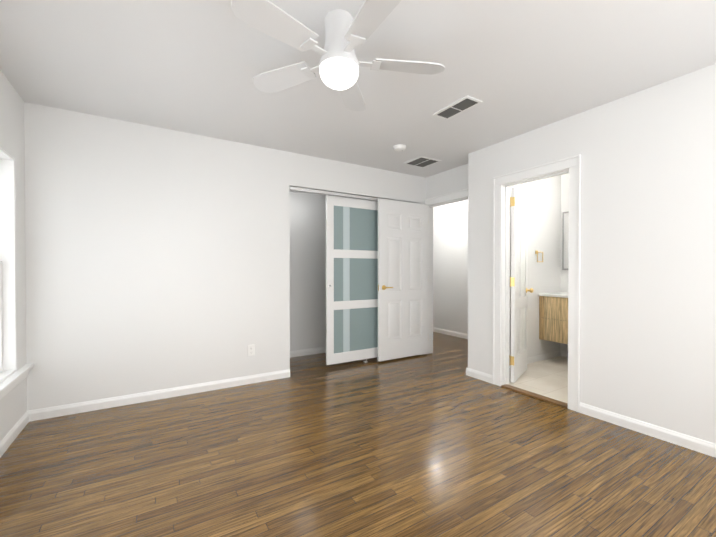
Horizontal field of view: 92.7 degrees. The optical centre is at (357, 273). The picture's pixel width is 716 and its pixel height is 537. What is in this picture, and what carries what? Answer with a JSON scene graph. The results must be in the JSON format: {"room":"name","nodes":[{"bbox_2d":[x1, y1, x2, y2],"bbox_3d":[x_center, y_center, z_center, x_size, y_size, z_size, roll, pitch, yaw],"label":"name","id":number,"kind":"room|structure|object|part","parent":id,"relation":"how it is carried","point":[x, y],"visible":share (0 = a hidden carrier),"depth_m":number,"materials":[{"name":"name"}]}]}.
{"room":"empty bedroom","nodes":[
{"label":"empty bedroom","id":0,"kind":"room"},
{"bbox_2d":[0,70,26,440],"bbox_3d":[-1.575,-0.068,0.841,0.200,2.440,4.260,0,1,-31],"label":"wall","id":1,"kind":"structure","parent":0,"point":[13,405],"depth_m":2.45,"materials":[{"name":"white paint"}]},
{"bbox_2d":[0,147,16,382],"bbox_3d":[-1.966,-0.048,1.477,0.198,1.510,2.094,0,1,-31],"label":"window unit","id":2,"kind":"structure","parent":1,"relation":"in","point":[8,352],"depth_m":2.38,"materials":[{"name":"white paint"}]},
{"bbox_2d":[0,411,28,457],"bbox_3d":[-1.484,1.111,0.907,0.014,0.082,4.020,0,1,-31],"label":"baseboard","id":3,"kind":"structure","parent":1,"relation":"attached to","point":[9,438],"depth_m":2.33,"materials":[{"name":"white paint"}]},
{"bbox_2d":[0,363,33,399],"bbox_3d":[-1.939,0.747,1.592,0.135,0.088,2.369,0,1,-31],"label":"window sill","id":4,"kind":"structure","parent":1,"relation":"attached to","point":[10,383],"depth_m":2.30,"materials":[{"name":"white paint"}]},
{"bbox_2d":[24,102,425,410],"bbox_3d":[-0.868,-0.093,3.700,4.391,2.440,0.120,0,1,-31],"label":"wall","id":5,"kind":"structure","parent":0,"point":[157,258],"depth_m":3.05,"materials":[{"name":"white paint"}]},
{"bbox_2d":[28,369,289,421],"bbox_3d":[-1.637,1.091,3.161,2.106,0.082,0.014,0,1,-31],"label":"baseboard","id":6,"kind":"structure","parent":5,"relation":"attached to","point":[64,410],"depth_m":3.02,"materials":[{"name":"white paint"}]},
{"bbox_2d":[248,344,254,355],"bbox_3d":[-1.094,0.789,3.494,0.070,0.114,0.008,0,1,-31],"label":"electrical outlet","id":7,"kind":"object","parent":5,"relation":"attached to","point":[251,350],"visible":1,"depth_m":3.49,"materials":[{"name":"white plastic"}]},
{"bbox_2d":[326,195,377,364],"bbox_3d":[0.029,0.067,4.252,0.940,2.020,0.034,0,1,-31],"label":"sliding door","id":8,"kind":"structure","parent":5,"relation":"in","point":[351,279],"depth_m":4.18,"materials":[{"name":"white paint"}]},
{"bbox_2d":[289,186,418,203],"bbox_3d":[0.015,-0.936,4.232,1.846,0.042,0.114,0,1,-31],"label":"track rail","id":9,"kind":"object","parent":5,"relation":"attached to","point":[303,190],"visible":0.52,"depth_m":4.00,"materials":[{"name":"silver metal"}]},
{"bbox_2d":[378,198,428,360],"bbox_3d":[0.607,0.083,4.475,0.828,2.030,0.146,0,1,-31],"label":"entry door","id":10,"kind":"structure","parent":5,"relation":"in","point":[402,279],"depth_m":4.44,"materials":[{"name":"white paint"}]},
{"bbox_2d":[290,192,325,350],"bbox_3d":[-0.224,-0.102,4.627,2.325,2.440,0.790,0,1,-31],"label":"wall","id":11,"kind":"structure","parent":0,"point":[307,271],"depth_m":4.67,"materials":[{"name":"white paint"}]},
{"bbox_2d":[290,347,325,357],"bbox_3d":[-0.362,1.075,4.867,2.090,0.082,0.014,0,1,-31],"label":"baseboard","id":12,"kind":"structure","parent":11,"relation":"attached to","point":[304,352],"depth_m":4.66,"materials":[{"name":"white paint"}]},
{"bbox_2d":[0,332,715,536],"bbox_3d":[0.248,1.180,3.386,5.956,0.100,6.680,0,1,-31],"label":"floor","id":13,"kind":"structure","parent":0,"point":[438,442],"depth_m":2.02,"materials":[{"name":"brown wood"}]},
{"bbox_2d":[501,384,567,407],"bbox_3d":[1.625,1.125,3.155,0.082,0.014,0.630,0,1,-31],"label":"threshold","id":14,"kind":"object","parent":13,"relation":"on","point":[541,397],"visible":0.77,"depth_m":3.12,"materials":[{"name":"brown wood"}]},
{"bbox_2d":[0,0,715,177],"bbox_3d":[0.248,-1.370,3.363,5.956,0.120,6.680,0,1,-31],"label":"ceiling","id":15,"kind":"structure","parent":0,"point":[517,67],"depth_m":2.13,"materials":[{"name":"white paint"}]},
{"bbox_2d":[231,0,444,110],"bbox_3d":[-0.088,-1.125,1.712,1.077,0.340,1.057,0,1,-31],"label":"fan","id":16,"kind":"object","parent":15,"relation":"hanging from","point":[346,33],"visible":1,"depth_m":1.67,"materials":[{"name":"white"}]},
{"bbox_3d":[-0.096,-1.000,1.749,0.200,0.088,0.200,0,1,-31],"label":"globe","id":17,"kind":"part","parent":16,"relation":"part of"},
{"bbox_2d":[393,144,405,150],"bbox_3d":[0.434,-1.293,3.536,0.132,0.038,0.132,0,1,-31],"label":"smoke detector","id":18,"kind":"object","parent":15,"relation":"attached to","point":[400,147],"visible":1,"depth_m":3.49,"materials":[{"name":"white plastic"}]},
{"bbox_2d":[404,156,440,167],"bbox_3d":[0.755,-1.310,4.025,0.310,0.012,0.310,0,1,-31],"label":"ceiling vent","id":19,"kind":"object","parent":15,"relation":"in","point":[421,161],"visible":1,"depth_m":4.00,"materials":[{"name":"white metal"}]},
{"bbox_2d":[432,95,481,119],"bbox_3d":[0.776,-1.298,2.690,0.170,0.012,0.360,0,1,-31],"label":"ceiling vent","id":20,"kind":"object","parent":15,"relation":"in","point":[459,106],"visible":0.96,"depth_m":2.67,"materials":[{"name":"white metal"}]},
{"bbox_2d":[425,164,467,198],"bbox_3d":[1.239,-1.129,4.339,0.120,0.380,0.973,0,1,-31],"label":"wall","id":21,"kind":"structure","parent":0,"point":[449,181],"depth_m":4.37,"materials":[{"name":"white paint"}]},
{"bbox_2d":[424,188,467,353],"bbox_3d":[1.236,0.053,4.348,0.161,2.136,0.973,0,1,-31],"label":"door frame","id":22,"kind":"structure","parent":21,"relation":"attached to","point":[430,286],"depth_m":4.74,"materials":[{"name":"white paint"}]},
{"bbox_2d":[433,200,467,333],"bbox_3d":[1.698,-0.115,6.118,0.120,2.440,3.513,0,1,-31],"label":"wall","id":23,"kind":"structure","parent":0,"point":[450,266],"depth_m":6.04,"materials":[{"name":"white paint"}]},
{"bbox_2d":[433,327,467,338],"bbox_3d":[1.672,1.065,6.042,0.014,0.082,3.393,0,1,-31],"label":"baseboard","id":24,"kind":"structure","parent":23,"relation":"attached to","point":[452,333],"depth_m":6.07,"materials":[{"name":"white paint"}]},
{"bbox_2d":[510,175,561,357],"bbox_3d":[2.120,-0.098,4.266,1.833,2.440,0.087,0,1,-31],"label":"wall","id":25,"kind":"structure","parent":0,"point":[548,201],"depth_m":4.35,"materials":[{"name":"white paint"}]},
{"bbox_2d":[510,350,560,367],"bbox_3d":[2.044,1.081,4.170,1.593,0.082,0.014,0,1,-31],"label":"baseboard","id":26,"kind":"structure","parent":25,"relation":"attached to","point":[543,357],"depth_m":4.36,"materials":[{"name":"white paint"}]},
{"bbox_2d":[535,250,542,261],"bbox_3d":[2.251,-0.212,4.261,0.130,0.147,0.054,0,1,-31],"label":"towel ring","id":27,"kind":"object","parent":25,"relation":"attached to","point":[536,252],"visible":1,"depth_m":4.26,"materials":[{"name":"gold metal"}]},
{"bbox_2d":[508,356,567,402],"bbox_3d":[2.315,1.121,3.671,1.653,0.012,1.150,0,1,-31],"label":"floor","id":28,"kind":"structure","parent":0,"point":[548,378],"depth_m":3.58,"materials":[{"name":"beige tile"}]},
{"bbox_2d":[562,173,568,351],"bbox_3d":[3.125,-0.097,4.149,0.240,2.440,1.140,0,1,-31],"label":"wall","id":29,"kind":"structure","parent":0,"point":[565,177],"depth_m":4.53,"materials":[{"name":"white paint"}]},
{"bbox_2d":[538,292,567,343],"bbox_3d":[2.796,0.429,3.964,0.517,0.820,1.139,0,1,-31],"label":"bathroom vanity","id":30,"kind":"object","parent":29,"relation":"attached to","point":[553,317],"visible":0.1,"depth_m":4.17,"materials":[{"name":"brown wood"}]},
{"bbox_2d":[560,350,567,356],"bbox_3d":[3.014,1.082,4.098,0.014,0.082,1.150,0,1,-31],"label":"baseboard","id":31,"kind":"structure","parent":29,"relation":"attached to","point":[564,353],"depth_m":4.53,"materials":[{"name":"white paint"}]},
{"bbox_2d":[562,211,568,269],"bbox_3d":[2.886,-0.423,4.276,0.031,0.770,0.620,0,1,-31],"label":"bathroom mirror","id":32,"kind":"object","parent":29,"relation":"attached to","point":[565,230],"visible":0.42,"depth_m":4.50,"materials":[{"name":"grey mirror"}]},
{"bbox_2d":[468,64,715,443],"bbox_3d":[2.091,-0.082,2.442,0.120,2.440,3.167,0,1,-31],"label":"wall","id":33,"kind":"structure","parent":0,"point":[648,272],"depth_m":2.44,"materials":[{"name":"white paint"}]},
{"bbox_2d":[467,368,491,383],"bbox_3d":[1.290,1.086,3.634,0.014,0.082,0.348,0,1,-31],"label":"baseboard","id":34,"kind":"structure","parent":33,"relation":"attached to","point":[482,376],"depth_m":3.62,"materials":[{"name":"white paint"}]},
{"bbox_2d":[510,187,533,382],"bbox_3d":[1.749,0.117,3.692,0.182,1.975,0.617,0,1,38],"label":"bathroom door","id":35,"kind":"structure","parent":33,"relation":"in","point":[519,262],"depth_m":3.60,"materials":[{"name":"white paint"}]},
{"bbox_2d":[492,154,580,411],"bbox_3d":[1.651,0.082,3.162,0.169,2.099,0.818,0,1,-31],"label":"door frame","id":36,"kind":"structure","parent":33,"relation":"attached to","point":[572,164],"depth_m":3.21,"materials":[{"name":"white paint"}]},
{"bbox_2d":[579,402,715,457],"bbox_3d":[2.303,1.101,1.978,0.014,0.082,1.895,0,1,-31],"label":"baseboard","id":37,"kind":"structure","parent":33,"relation":"attached to","point":[685,441],"depth_m":2.38,"materials":[{"name":"white paint"}]}
]}

